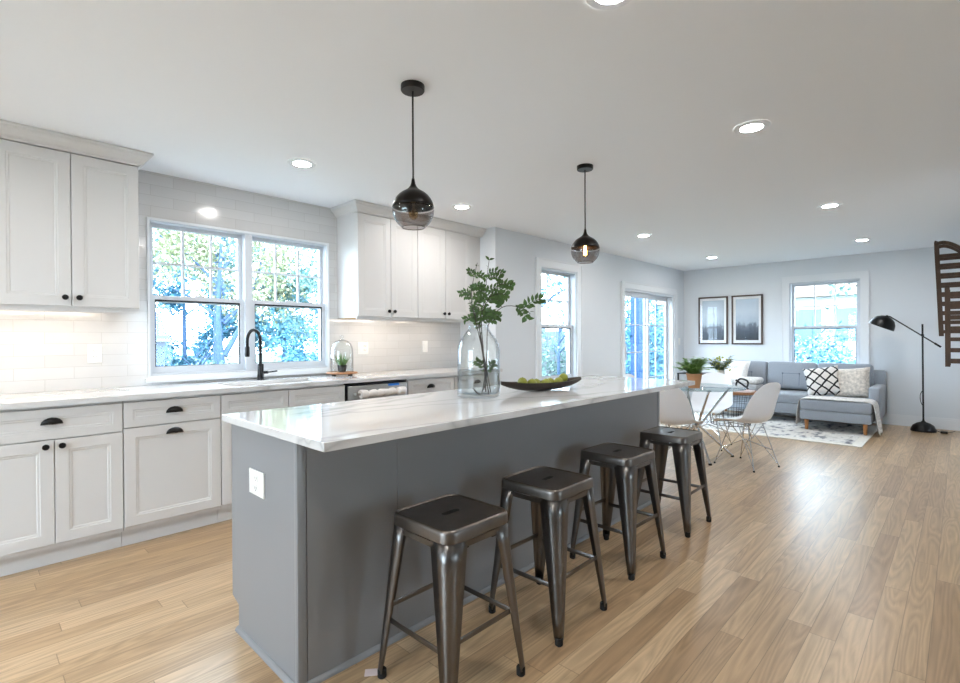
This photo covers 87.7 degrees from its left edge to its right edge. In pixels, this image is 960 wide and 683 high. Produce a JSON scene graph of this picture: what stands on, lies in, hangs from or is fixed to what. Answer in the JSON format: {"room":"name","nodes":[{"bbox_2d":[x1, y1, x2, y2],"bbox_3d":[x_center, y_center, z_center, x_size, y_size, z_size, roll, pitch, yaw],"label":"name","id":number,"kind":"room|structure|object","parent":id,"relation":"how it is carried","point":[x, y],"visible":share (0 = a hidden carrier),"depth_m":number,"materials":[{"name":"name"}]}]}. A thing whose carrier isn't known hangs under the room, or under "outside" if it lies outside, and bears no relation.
{"room":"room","nodes":[
{"label":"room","id":0,"kind":"room"},
{"bbox_2d":[0,169,460,394],"bbox_3d":[-2.708,0.012,3.305,0.150,2.440,7.000,0,0,44],"label":"wall","id":1,"kind":"structure","parent":0,"point":[41,351],"depth_m":3.67,"materials":[{"name":"tile"}]},
{"bbox_2d":[0,139,138,312],"bbox_3d":[-2.549,-0.659,3.086,0.379,0.958,0.684,0,0,44],"label":"upper cabinet","id":2,"kind":"object","parent":1,"relation":"attached to","point":[69,222],"visible":1,"depth_m":2.96,"materials":[{"name":"white paint"}]},
{"bbox_2d":[0,306,138,312],"bbox_3d":[-2.464,-0.190,3.010,0.050,0.020,0.684,0,0,44],"label":"light","id":3,"kind":"object","parent":2,"relation":"on","point":[106,309],"depth_m":3.02,"materials":[{"name":"white paint"}]},
{"bbox_2d":[87,344,101,362],"bbox_3d":[-2.569,0.081,3.333,0.010,0.124,0.078,0,0,44],"label":"wall outlet","id":4,"kind":"object","parent":1,"relation":"attached to","point":[94,351],"visible":1,"depth_m":3.33,"materials":[{"name":"white plastic"}]},
{"bbox_2d":[145,217,332,382],"bbox_3d":[-1.916,-0.300,4.101,0.185,1.177,1.450,0,0,44],"label":"window","id":5,"kind":"structure","parent":1,"relation":"in","point":[244,300],"depth_m":4.04,"materials":[{"name":"white paint"}]},
{"bbox_2d":[357,342,367,353],"bbox_3d":[-1.130,0.063,4.826,0.010,0.122,0.120,0,0,44],"label":"switch plate","id":6,"kind":"object","parent":1,"relation":"attached to","point":[362,347],"visible":1,"depth_m":4.82,"materials":[{"name":"white plastic"}]},
{"bbox_2d":[337,212,417,320],"bbox_3d":[-0.954,-0.676,4.740,0.379,0.958,0.672,0,0,44],"label":"upper cabinet","id":7,"kind":"object","parent":1,"relation":"attached to","point":[377,267],"visible":1,"depth_m":4.58,"materials":[{"name":"white paint"}]},
{"bbox_2d":[356,317,416,320],"bbox_3d":[-0.870,-0.207,4.664,0.050,0.020,0.672,0,0,44],"label":"light","id":8,"kind":"object","parent":7,"relation":"on","point":[358,318],"depth_m":4.66,"materials":[{"name":"white paint"}]},
{"bbox_2d":[422,341,427,351],"bbox_3d":[-0.592,0.054,5.384,0.010,0.122,0.075,0,0,44],"label":"light switch","id":9,"kind":"object","parent":1,"relation":"attached to","point":[424,343],"visible":1,"depth_m":5.38,"materials":[{"name":"white plastic"}]},
{"bbox_2d":[417,224,479,322],"bbox_3d":[-0.406,-0.682,5.310,0.379,0.958,0.905,0,0,44],"label":"upper cabinet","id":10,"kind":"object","parent":1,"relation":"attached to","point":[444,257],"visible":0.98,"depth_m":5.13,"materials":[{"name":"white paint"}]},
{"bbox_2d":[330,199,485,236],"bbox_3d":[-0.651,-1.187,5.025,0.418,0.080,1.646,0,0,44],"label":"trim","id":11,"kind":"structure","parent":10,"relation":"attached to","point":[352,206],"depth_m":4.70,"materials":[{"name":"white paint"}]},
{"bbox_2d":[417,319,469,322],"bbox_3d":[-0.383,-0.212,5.169,0.050,0.020,0.726,0,0,44],"label":"light","id":12,"kind":"object","parent":10,"relation":"on","point":[431,320],"depth_m":5.15,"materials":[{"name":"white paint"}]},
{"bbox_3d":[-3.025,-0.654,2.592,0.379,0.958,0.684,0,0,44],"label":"upper cabinet","id":13,"kind":"object","parent":1,"relation":"attached to","visible":0},
{"bbox_2d":[0,119,153,169],"bbox_3d":[-2.751,-1.164,2.846,0.418,0.080,1.438,0,0,44],"label":"trim","id":14,"kind":"structure","parent":13,"relation":"attached to","point":[10,131],"depth_m":2.94,"materials":[{"name":"white paint"}]},
{"bbox_2d":[337,365,346,371],"bbox_3d":[-1.234,0.241,4.470,0.084,0.062,0.084,0,0,44],"label":"pot","id":15,"kind":"object","parent":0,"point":[341,368],"depth_m":4.44,"materials":[{"name":"black ceramic"}]},
{"bbox_2d":[0,0,959,270],"bbox_3d":[1.680,-1.284,2.583,7.468,0.120,12.370,0,0,44],"label":"ceiling","id":16,"kind":"structure","parent":0,"point":[860,99],"depth_m":2.57,"materials":[{"name":"white paint"}]},
{"bbox_2d":[287,158,316,168],"bbox_3d":[-1.214,-1.212,3.408,0.192,0.008,0.192,0,0,44],"label":"recessed light","id":17,"kind":"object","parent":16,"relation":"in","point":[295,162],"visible":1,"depth_m":3.40,"materials":[{"name":"white paint"}]},
{"bbox_2d":[392,80,433,226],"bbox_3d":[-0.318,-0.876,2.372,0.197,0.674,0.197,0,0,44],"label":"pendant lamp","id":18,"kind":"object","parent":16,"relation":"hanging from","point":[411,199],"visible":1,"depth_m":2.36,"materials":[{"name":"black metal"}]},
{"bbox_2d":[451,204,472,209],"bbox_3d":[-0.164,-1.224,4.548,0.192,0.008,0.192,0,0,44],"label":"recessed light","id":19,"kind":"object","parent":16,"relation":"in","point":[456,206],"visible":1,"depth_m":4.53,"materials":[{"name":"white paint"}]},
{"bbox_2d":[571,163,599,254],"bbox_3d":[0.734,-0.888,3.491,0.197,0.674,0.197,0,0,44],"label":"pendant lamp","id":20,"kind":"object","parent":16,"relation":"hanging from","point":[584,243],"visible":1,"depth_m":3.47,"materials":[{"name":"black metal"}]},
{"bbox_2d":[585,0,631,9],"bbox_3d":[0.457,-1.209,1.730,0.192,0.008,0.192,0,0,44],"label":"recessed light","id":21,"kind":"object","parent":16,"relation":"in","point":[598,4],"visible":1,"depth_m":1.79,"materials":[{"name":"white paint"}]},
{"bbox_2d":[733,120,770,133],"bbox_3d":[1.551,-1.221,2.854,0.192,0.008,0.192,0,0,44],"label":"recessed light","id":22,"kind":"object","parent":16,"relation":"in","point":[753,126],"visible":1,"depth_m":2.84,"materials":[{"name":"white paint"}]},
{"bbox_2d":[818,203,842,208],"bbox_3d":[3.197,-1.239,4.566,0.192,0.008,0.192,0,0,44],"label":"recessed light","id":23,"kind":"object","parent":16,"relation":"in","point":[828,205],"visible":1,"depth_m":4.55,"materials":[{"name":"white paint"}]},
{"bbox_2d":[0,410,959,682],"bbox_3d":[1.692,1.276,2.598,7.468,0.120,12.370,0,0,44],"label":"floor","id":24,"kind":"structure","parent":0,"point":[832,563],"depth_m":2.36,"materials":[{"name":"brown wood"}]},
{"bbox_2d":[0,401,122,576],"bbox_3d":[-2.524,0.791,2.922,0.639,0.884,0.619,0,0,44],"label":"base cabinet","id":25,"kind":"object","parent":24,"relation":"on","point":[61,467],"visible":1,"depth_m":2.74,"materials":[{"name":"white paint"}]},
{"bbox_2d":[121,393,220,545],"bbox_3d":[-2.122,0.786,3.341,0.636,0.884,0.538,0,0,44],"label":"base cabinet","id":26,"kind":"object","parent":24,"relation":"on","point":[172,445],"visible":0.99,"depth_m":3.13,"materials":[{"name":"white paint"}]},
{"bbox_2d":[218,381,344,521],"bbox_3d":[-1.610,0.781,3.870,0.639,0.884,0.930,0,0,44],"label":"base cabinet","id":27,"kind":"object","parent":24,"relation":"on","point":[233,402],"visible":0.2,"depth_m":3.48,"materials":[{"name":"white paint"}]},
{"bbox_2d":[0,367,502,409],"bbox_3d":[-1.605,0.323,3.876,0.644,0.030,4.649,0,0,44],"label":"countertop","id":28,"kind":"structure","parent":27,"relation":"on","point":[85,396],"depth_m":3.39,"materials":[{"name":"white stone"}]},
{"bbox_2d":[245,328,276,379],"bbox_3d":[-1.762,0.102,3.984,0.102,0.412,0.272,0,0,34],"label":"faucet","id":29,"kind":"object","parent":28,"relation":"on","point":[260,367],"visible":1,"depth_m":4.00,"materials":[{"name":"black metal"}]},
{"bbox_2d":[326,371,357,375],"bbox_3d":[-1.234,0.287,4.470,0.272,0.030,0.272,0,0,44],"label":"serving board","id":30,"kind":"object","parent":28,"relation":"on","point":[334,373],"visible":0.95,"depth_m":4.40,"materials":[{"name":"brown wood"}]},
{"bbox_2d":[334,354,350,371],"bbox_3d":[-1.232,0.187,4.485,0.113,0.169,0.155,0,0,21],"label":"potted succulent","id":31,"kind":"object","parent":30,"relation":"on","point":[341,366],"visible":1,"depth_m":4.45,"materials":[{"name":"green plant"}]},
{"bbox_2d":[364,668,377,676],"bbox_3d":[-0.400,1.229,1.857,0.056,0.001,0.040,0,0,-8],"label":"paper tag","id":32,"kind":"object","parent":24,"relation":"on","point":[368,672],"visible":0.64,"depth_m":1.85,"materials":[{"name":"white paper"}]},
{"bbox_2d":[344,380,406,400],"bbox_3d":[-1.028,0.783,4.403,0.646,0.868,0.610,0,0,44],"label":"dishwasher","id":33,"kind":"object","parent":24,"relation":"on","point":[376,389],"visible":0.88,"depth_m":4.18,"materials":[{"name":"silver metal"}]},
{"bbox_2d":[400,375,453,394],"bbox_3d":[-0.653,0.770,4.865,0.636,0.884,0.563,0,0,44],"label":"base cabinet","id":34,"kind":"object","parent":24,"relation":"on","point":[441,383],"visible":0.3,"depth_m":4.64,"materials":[{"name":"white paint"}]},
{"bbox_2d":[231,391,659,682],"bbox_3d":[0.140,0.778,3.021,0.662,0.884,2.934,0,0,44],"label":"kitchen island","id":35,"kind":"object","parent":24,"relation":"on","point":[311,557],"visible":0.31,"depth_m":2.02,"materials":[{"name":"grey paint"}]},
{"bbox_2d":[249,468,264,498],"bbox_3d":[-0.890,0.563,1.988,0.140,0.100,0.010,0,0,44],"label":"wall outlet","id":36,"kind":"object","parent":35,"relation":"attached to","point":[256,478],"visible":1,"depth_m":1.98,"materials":[{"name":"white plastic"}]},
{"bbox_2d":[222,375,694,451],"bbox_3d":[0.242,0.320,2.953,0.883,0.030,3.017,0,0,44],"label":"island countertop","id":37,"kind":"structure","parent":35,"relation":"on","point":[326,427],"depth_m":2.23,"materials":[{"name":"white stone"}]},
{"bbox_2d":[457,327,499,398],"bbox_3d":[-0.008,0.106,2.787,0.238,0.400,0.238,0,0,44],"label":"glass vase","id":38,"kind":"object","parent":37,"relation":"on","point":[470,397],"visible":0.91,"depth_m":2.77,"materials":[{"name":"clear glass"}]},
{"bbox_2d":[457,265,492,391],"bbox_3d":[-0.024,-0.075,2.786,0.201,0.722,0.098,0,0,11],"label":"leafy branch","id":39,"kind":"object","parent":38,"relation":"in","point":[478,299],"visible":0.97,"depth_m":2.76,"materials":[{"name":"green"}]},
{"bbox_2d":[468,300,497,389],"bbox_3d":[0.016,0.020,2.824,0.176,0.508,0.050,0,0,0],"label":"leafy branch","id":40,"kind":"object","parent":38,"relation":"in","point":[493,361],"visible":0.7,"depth_m":2.83,"materials":[{"name":"green plant"}]},
{"bbox_2d":[464,256,505,391],"bbox_3d":[0.028,-0.101,2.808,0.240,0.761,0.089,0,0,6],"label":"leafy branch","id":41,"kind":"object","parent":38,"relation":"in","point":[503,271],"visible":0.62,"depth_m":2.81,"materials":[{"name":"green"}]},
{"bbox_2d":[473,278,515,392],"bbox_3d":[0.078,-0.029,2.757,0.238,0.638,0.088,0,0,-4],"label":"leafy branch","id":42,"kind":"object","parent":38,"relation":"in","point":[500,296],"visible":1,"depth_m":2.75,"materials":[{"name":"green plant"}]},
{"bbox_2d":[472,293,545,394],"bbox_3d":[0.161,0.006,2.825,0.426,0.575,0.109,0,0,-8],"label":"leafy branch","id":43,"kind":"object","parent":38,"relation":"in","point":[520,306],"visible":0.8,"depth_m":2.81,"materials":[{"name":"green plant"}]},
{"bbox_2d":[501,377,580,390],"bbox_3d":[0.393,0.268,3.107,0.634,0.070,0.165,0,0,-31],"label":"dough bowl","id":44,"kind":"object","parent":37,"relation":"on","point":[514,385],"visible":0.95,"depth_m":3.02,"materials":[{"name":"brown wood"}]},
{"bbox_2d":[559,373,567,381],"bbox_3d":[0.534,0.232,3.199,0.058,0.062,0.062,0,0,44],"label":"fruit","id":45,"kind":"object","parent":44,"relation":"in","point":[563,376],"visible":0.64,"depth_m":3.18,"materials":[{"name":"green food"}]},
{"bbox_2d":[377,494,524,682],"bbox_3d":[-0.106,0.924,1.834,0.393,0.610,0.393,0,0,44],"label":"bar stool","id":46,"kind":"object","parent":24,"relation":"on","point":[449,521],"visible":1,"depth_m":1.74,"materials":[{"name":"black metal"}]},
{"bbox_2d":[453,372,497,389],"bbox_3d":[-0.232,0.766,5.300,0.639,0.884,0.645,0,0,44],"label":"base cabinet","id":47,"kind":"object","parent":24,"relation":"on","point":[465,381],"visible":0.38,"depth_m":5.06,"materials":[{"name":"white paint"}]},
{"bbox_2d":[489,466,606,646],"bbox_3d":[0.308,0.919,2.269,0.393,0.610,0.393,0,0,43],"label":"bar stool","id":48,"kind":"object","parent":24,"relation":"on","point":[550,490],"visible":0.96,"depth_m":2.18,"materials":[{"name":"black metal"}]},
{"bbox_2d":[570,442,665,580],"bbox_3d":[0.774,0.913,2.813,0.393,0.610,0.393,0,0,45],"label":"bar stool","id":49,"kind":"object","parent":24,"relation":"on","point":[619,464],"visible":0.98,"depth_m":2.76,"materials":[{"name":"black metal"}]},
{"bbox_2d":[637,426,710,537],"bbox_3d":[1.284,0.908,3.356,0.393,0.610,0.393,0,0,44],"label":"bar stool","id":50,"kind":"object","parent":24,"relation":"on","point":[680,440],"visible":0.84,"depth_m":3.29,"materials":[{"name":"black metal"}]},
{"bbox_2d":[660,388,703,450],"bbox_3d":[1.840,0.790,4.763,0.466,0.821,0.496,0,0,44],"label":"dining chair","id":51,"kind":"object","parent":24,"relation":"on","point":[675,407],"visible":0.58,"depth_m":4.56,"materials":[{"name":"white plastic"}]},
{"bbox_2d":[668,384,746,465],"bbox_3d":[2.253,0.832,5.199,0.920,0.730,0.920,0,0,44],"label":"dining table","id":52,"kind":"object","parent":24,"relation":"on","point":[709,387],"visible":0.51,"depth_m":5.17,"materials":[{"name":"clear glass"}]},
{"bbox_2d":[671,356,710,387],"bbox_3d":[2.155,0.312,5.043,0.379,0.312,0.386,0,0,-15],"label":"potted fern","id":53,"kind":"object","parent":52,"relation":"on","point":[694,370],"visible":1,"depth_m":4.99,"materials":[{"name":"green plant"}]},
{"bbox_2d":[686,373,701,387],"bbox_3d":[2.162,0.395,5.046,0.152,0.146,0.152,0,0,44],"label":"pot","id":54,"kind":"object","parent":53,"relation":"attached to","point":[696,377],"depth_m":4.99,"materials":[{"name":"ceramic"}]},
{"bbox_2d":[689,372,732,450],"bbox_3d":[2.628,0.781,5.740,0.466,0.821,0.496,0,0,42],"label":"dining chair","id":55,"kind":"object","parent":24,"relation":"on","point":[698,397],"visible":0.69,"depth_m":5.84,"materials":[{"name":"white plastic"}]},
{"bbox_2d":[713,382,780,472],"bbox_3d":[2.591,0.787,4.822,0.466,0.821,0.496,0,0,-28],"label":"dining chair","id":56,"kind":"object","parent":24,"relation":"on","point":[760,408],"visible":1,"depth_m":4.64,"materials":[{"name":"white plastic"}]},
{"bbox_2d":[662,411,876,447],"bbox_3d":[4.032,1.171,7.030,2.350,0.011,1.800,0,0,44],"label":"area rug","id":57,"kind":"object","parent":24,"relation":"on","point":[827,432],"visible":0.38,"depth_m":6.61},
{"bbox_2d":[709,389,755,426],"bbox_3d":[3.545,0.929,7.080,0.680,0.474,0.680,0,0,44],"label":"coffee table","id":58,"kind":"object","parent":57,"relation":"on","point":[735,394],"visible":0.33,"depth_m":6.81,"materials":[{"name":"brown wood"}]},
{"bbox_2d":[701,355,734,373],"bbox_3d":[3.506,0.444,7.230,0.520,0.494,0.528,0,0,-22],"label":"potted plant","id":59,"kind":"object","parent":58,"relation":"on","point":[718,366],"visible":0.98,"depth_m":7.18,"materials":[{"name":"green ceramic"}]},
{"bbox_2d":[733,390,754,392],"bbox_3d":[3.635,0.684,6.921,0.250,0.018,0.220,0,0,44],"label":"book","id":60,"kind":"object","parent":58,"relation":"on","point":[746,391],"visible":0.51,"depth_m":6.84,"materials":[{"name":"white paper"}]},
{"bbox_2d":[735,378,748,389],"bbox_3d":[3.631,0.592,6.924,0.176,0.175,0.065,0,0,44],"label":"ornament","id":61,"kind":"object","parent":60,"relation":"on","point":[736,380],"visible":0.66,"depth_m":6.90,"materials":[{"name":"black metal"}]},
{"bbox_2d":[713,360,885,434],"bbox_3d":[4.472,0.744,7.309,2.195,0.859,1.240,0,0,44],"label":"sectional sofa","id":62,"kind":"object","parent":57,"relation":"on","point":[790,375],"visible":0.53,"depth_m":6.97,"materials":[{"name":"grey fabric"}]},
{"bbox_2d":[721,358,750,377],"bbox_3d":[4.029,0.512,7.956,0.202,0.477,0.490,-1,0,-41],"label":"throw pillow","id":63,"kind":"object","parent":62,"relation":"on","point":[741,368],"visible":0.4,"depth_m":7.85,"materials":[{"name":"white fabric"}]},
{"bbox_2d":[733,395,752,399],"bbox_3d":[4.093,0.811,7.863,0.631,0.138,0.610,0,0,44],"label":"seat cushion","id":64,"kind":"object","parent":62,"relation":"on","point":[734,398],"depth_m":7.57,"materials":[{"name":"grey fabric"}]},
{"bbox_2d":[732,383,762,390],"bbox_3d":[4.129,0.695,7.757,0.420,0.095,0.350,0,0,44],"label":"pad","id":65,"kind":"object","parent":62,"relation":"on","point":[755,387],"visible":0.31,"depth_m":7.56,"materials":[{"name":"white fabric"}]},
{"bbox_2d":[730,376,763,383],"bbox_3d":[4.134,0.598,7.762,0.420,0.095,0.335,0,0,44],"label":"folded throw","id":66,"kind":"object","parent":65,"relation":"on","point":[752,380],"visible":0.69,"depth_m":7.63,"materials":[{"name":"white fabric"}]},
{"bbox_2d":[735,360,767,384],"bbox_3d":[4.292,0.519,8.066,0.636,0.418,0.223,0,0,44],"label":"cushion","id":67,"kind":"object","parent":62,"relation":"on","point":[756,368],"depth_m":7.86,"materials":[{"name":"grey fabric"}]},
{"bbox_2d":[767,361,817,389],"bbox_3d":[4.758,0.520,7.617,0.651,0.418,0.223,0,0,44],"label":"cushion","id":68,"kind":"object","parent":62,"relation":"on","point":[790,375],"depth_m":7.57,"materials":[{"name":"grey fabric"}]},
{"bbox_2d":[777,389,808,403],"bbox_3d":[4.550,0.812,7.423,0.630,0.138,0.610,0,0,44],"label":"seat cushion","id":69,"kind":"object","parent":62,"relation":"on","point":[786,396],"depth_m":7.17,"materials":[{"name":"grey fabric"}]},
{"bbox_2d":[803,365,839,395],"bbox_3d":[4.831,0.564,7.044,0.478,0.464,0.195,0,0,34],"label":"throw pillow","id":70,"kind":"object","parent":62,"relation":"on","point":[819,381],"visible":0.98,"depth_m":7.00,"materials":[{"name":"white fabric"}]},
{"bbox_2d":[800,395,873,414],"bbox_3d":[4.889,0.832,6.769,0.759,0.143,1.040,0,0,44],"label":"cushion","id":71,"kind":"object","parent":62,"relation":"on","point":[817,406],"depth_m":6.41,"materials":[{"name":"grey fabric"}]},
{"bbox_2d":[796,395,882,434],"bbox_3d":[4.698,0.947,6.545,0.897,0.407,0.450,0,0,44],"label":"throw blanket","id":72,"kind":"object","parent":62,"relation":"on","point":[874,403],"visible":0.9,"depth_m":6.42,"materials":[{"name":"grey fabric"}]},
{"bbox_2d":[818,363,873,386],"bbox_3d":[5.228,0.520,7.164,0.645,0.418,0.223,0,0,44],"label":"cushion","id":73,"kind":"object","parent":62,"relation":"on","point":[821,365],"depth_m":7.06,"materials":[{"name":"grey fabric"}]},
{"bbox_2d":[834,367,869,397],"bbox_3d":[5.093,0.569,6.848,0.206,0.456,0.471,-1,0,-38],"label":"throw pillow","id":74,"kind":"object","parent":62,"relation":"on","point":[852,382],"visible":0.9,"depth_m":6.77,"materials":[{"name":"beige fabric"}]},
{"bbox_2d":[868,315,954,433],"bbox_3d":[5.710,0.406,6.622,0.890,1.530,0.302,0,0,38],"label":"floor lamp","id":75,"kind":"object","parent":24,"relation":"on","point":[886,322],"visible":1,"depth_m":6.53,"materials":[{"name":"black metal"}]},
{"bbox_2d":[460,227,502,384],"bbox_3d":[-0.040,-0.015,5.678,0.698,2.440,0.120,0,0,44],"label":"wall","id":76,"kind":"structure","parent":0,"point":[491,242],"depth_m":5.47,"materials":[{"name":"white paint"}]},
{"bbox_2d":[503,229,683,391],"bbox_3d":[1.917,-0.035,7.312,0.150,2.440,4.950,0,0,44],"label":"wall","id":77,"kind":"structure","parent":0,"point":[603,273],"depth_m":6.75,"materials":[{"name":"white paint"}]},
{"bbox_2d":[535,257,582,380],"bbox_3d":[0.946,-0.201,6.285,0.178,1.595,0.975,0,0,44],"label":"window","id":78,"kind":"structure","parent":77,"relation":"in","point":[572,272],"depth_m":6.50,"materials":[{"name":"white paint"}]},
{"bbox_2d":[621,281,677,379],"bbox_3d":[2.719,0.137,8.125,0.178,2.080,1.970,0,0,44],"label":"door","id":79,"kind":"structure","parent":77,"relation":"in","point":[668,296],"depth_m":8.24,"materials":[{"name":"white paint"}]},
{"bbox_2d":[684,244,959,418],"bbox_3d":[5.076,-0.052,7.809,4.010,2.440,0.150,0,0,44],"label":"wall","id":80,"kind":"structure","parent":0,"point":[902,283],"depth_m":7.05,"materials":[{"name":"white paint"}]},
{"bbox_2d":[698,296,727,343],"bbox_3d":[4.044,-0.363,8.675,0.483,0.820,0.029,0,0,44],"label":"framed print","id":81,"kind":"object","parent":80,"relation":"attached to","point":[712,311],"visible":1,"depth_m":8.67,"materials":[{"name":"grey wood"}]},
{"bbox_2d":[731,294,762,343],"bbox_3d":[4.433,-0.362,8.299,0.472,0.820,0.029,0,0,44],"label":"framed print","id":82,"kind":"object","parent":80,"relation":"attached to","point":[746,310],"visible":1,"depth_m":8.30,"materials":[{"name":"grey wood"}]},
{"bbox_2d":[690,398,959,430],"bbox_3d":[5.040,1.093,7.740,3.724,0.150,0.016,0,0,44],"label":"baseboard","id":83,"kind":"structure","parent":80,"relation":"attached to","point":[890,419],"depth_m":6.86,"materials":[{"name":"white paint"}]},
{"bbox_2d":[782,270,868,363],"bbox_3d":[5.249,-0.227,7.621,1.100,1.590,0.178,0,0,44],"label":"window","id":84,"kind":"structure","parent":80,"relation":"in","point":[861,278],"depth_m":7.56,"materials":[{"name":"white paint"}]},
{"bbox_3d":[4.977,-0.034,4.904,0.120,2.440,4.170,0,0,44],"label":"wall","id":85,"kind":"structure","parent":0,"visible":0},
{"bbox_2d":[934,241,959,335],"bbox_3d":[5.303,-0.593,5.577,0.343,1.068,0.332,0,0,44],"label":"wall rack","id":86,"kind":"object","parent":85,"relation":"attached to","point":[939,257],"visible":0.98,"depth_m":5.54,"materials":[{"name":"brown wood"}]},
{"bbox_2d":[945,287,959,366],"bbox_3d":[4.615,-0.146,4.787,0.237,0.770,0.332,0,0,44],"label":"wall rack","id":87,"kind":"object","parent":85,"relation":"attached to","point":[948,317],"visible":1,"depth_m":4.73,"materials":[{"name":"brown wood"}]},
{"label":"outside","id":88,"kind":"structure","parent":0,"visible":0},
{"bbox_2d":[167,352,630,365],"bbox_3d":[-0.382,1.660,21.220,90.000,0.200,90.000,0,0,44],"label":"lawn","id":89,"kind":"structure","parent":88,"point":[265,357],"depth_m":44.66,"materials":[{"name":"green plant"}]},
{"bbox_2d":[156,312,171,365],"bbox_3d":[-8.812,0.456,12.041,2.200,2.400,1.900,0,0,44],"label":"garden shed","id":90,"kind":"object","parent":89,"relation":"on","point":[162,335],"visible":0.1,"depth_m":11.99,"materials":[{"name":"white"}]},
{"bbox_2d":[153,239,237,365],"bbox_3d":[-14.350,-1.877,24.512,4.032,7.071,5.169,0,0,44],"label":"broad tree","id":91,"kind":"object","parent":89,"relation":"on","point":[203,337],"visible":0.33,"depth_m":24.51,"materials":[{"name":"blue plant"}]},
{"bbox_2d":[165,327,232,365],"bbox_3d":[-7.739,0.625,13.426,2.124,2.097,1.657,0,0,-23],"label":"shrub","id":92,"kind":"object","parent":89,"relation":"on","point":[210,354],"visible":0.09,"depth_m":13.44,"materials":[{"name":"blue plant"}]},
{"bbox_2d":[153,228,288,360],"bbox_3d":[-11.145,-3.138,20.817,5.507,9.506,5.779,0,0,-2],"label":"leafy tree","id":93,"kind":"object","parent":89,"relation":"on","point":[226,240],"visible":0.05,"depth_m":20.84,"materials":[{"name":"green plant"}]},
{"bbox_2d":[153,228,316,363],"bbox_3d":[-7.726,-1.457,15.416,5.103,6.193,4.101,0,0,-26],"label":"forked tree","id":94,"kind":"object","parent":89,"relation":"on","point":[163,239],"visible":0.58,"depth_m":15.25,"materials":[{"name":"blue plant"}]},
{"bbox_2d":[230,246,317,361],"bbox_3d":[-10.220,-1.829,26.643,5.461,6.815,4.529,0,0,-14],"label":"broad tree","id":95,"kind":"object","parent":89,"relation":"on","point":[267,332],"visible":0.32,"depth_m":25.75,"materials":[{"name":"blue plant"}]},
{"bbox_2d":[257,245,317,354],"bbox_3d":[-4.929,-1.520,17.158,3.921,6.265,5.030,0,0,44],"label":"leafy tree","id":96,"kind":"object","parent":89,"relation":"on","point":[303,282],"visible":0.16,"depth_m":16.46,"materials":[{"name":"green plant"}]},
{"bbox_2d":[271,317,318,361],"bbox_3d":[-4.159,0.167,13.761,2.460,2.916,2.924,0,0,41],"label":"shrub","id":97,"kind":"object","parent":89,"relation":"on","point":[315,357],"visible":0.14,"depth_m":13.57,"materials":[{"name":"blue plant"}]},
{"bbox_2d":[275,294,318,361],"bbox_3d":[-6.111,-0.447,19.520,3.565,4.095,2.715,-1,0,-42],"label":"shrub","id":98,"kind":"object","parent":89,"relation":"on","point":[314,314],"visible":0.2,"depth_m":19.10,"materials":[{"name":"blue plant"}]},
{"bbox_2d":[289,248,317,321],"bbox_3d":[-5.508,-2.382,22.250,6.666,7.920,4.731,-1,0,-41],"label":"leafy tree","id":99,"kind":"object","parent":89,"relation":"on","point":[301,248],"visible":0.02,"depth_m":21.54,"materials":[{"name":"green plant"}]},
{"bbox_2d":[542,310,565,375],"bbox_3d":[1.967,0.209,12.764,3.245,2.839,2.855,0,0,-14],"label":"shrub","id":100,"kind":"object","parent":89,"relation":"on","point":[558,353],"visible":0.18,"depth_m":12.79,"materials":[{"name":"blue plant"}]},
{"bbox_2d":[542,328,565,375],"bbox_3d":[2.165,0.587,15.021,0.130,2.000,6.344,0,0,44],"label":"fence","id":101,"kind":"object","parent":89,"relation":"on","point":[554,333],"visible":0.03,"depth_m":14.89,"materials":[{"name":"white"}]},
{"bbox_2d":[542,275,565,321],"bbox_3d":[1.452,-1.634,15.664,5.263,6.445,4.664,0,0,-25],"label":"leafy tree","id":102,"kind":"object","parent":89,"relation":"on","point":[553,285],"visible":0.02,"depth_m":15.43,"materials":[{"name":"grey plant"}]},
{"bbox_2d":[630,297,642,377],"bbox_3d":[3.260,-0.115,10.399,0.240,3.450,0.240,0,0,44],"label":"porch post","id":103,"kind":"object","parent":89,"relation":"on","point":[639,301],"visible":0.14,"depth_m":10.34,"materials":[{"name":"blue"}]},
{"bbox_2d":[625,297,663,378],"bbox_3d":[3.406,0.171,11.509,2.665,2.896,2.274,-1,0,-39],"label":"shrub","id":104,"kind":"object","parent":89,"relation":"on","point":[628,335],"visible":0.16,"depth_m":11.20,"materials":[{"name":"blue plant"}]},
{"bbox_2d":[625,298,663,378],"bbox_3d":[4.189,0.081,12.806,2.269,3.029,2.824,0,0,44],"label":"shrub","id":105,"kind":"object","parent":89,"relation":"on","point":[661,329],"visible":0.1,"depth_m":12.80,"materials":[{"name":"grey plant"}]},
{"bbox_2d":[629,301,663,378],"bbox_3d":[5.090,-0.055,14.345,2.297,3.304,2.733,0,0,44],"label":"shrub","id":106,"kind":"object","parent":89,"relation":"on","point":[658,308],"visible":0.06,"depth_m":14.31,"materials":[{"name":"grey plant"}]},
{"bbox_2d":[649,283,856,363],"bbox_3d":[12.212,-0.656,18.432,10.600,4.350,5.300,0,0,44],"label":"house","id":107,"kind":"structure","parent":89,"relation":"on","point":[804,295],"depth_m":16.25,"materials":[{"name":"white"}]},
{"bbox_2d":[795,308,855,363],"bbox_3d":[7.549,0.423,11.057,2.736,2.326,2.230,0,0,8],"label":"shrub","id":108,"kind":"object","parent":89,"relation":"on","point":[809,353],"visible":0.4,"depth_m":10.79,"materials":[{"name":"grey plant"}]},
{"bbox_2d":[824,283,856,309],"bbox_3d":[9.965,-1.745,12.279,4.590,6.639,3.279,0,0,-9],"label":"leafy tree","id":109,"kind":"object","parent":89,"relation":"on","point":[841,288],"visible":0.02,"depth_m":11.96,"materials":[{"name":"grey plant"}]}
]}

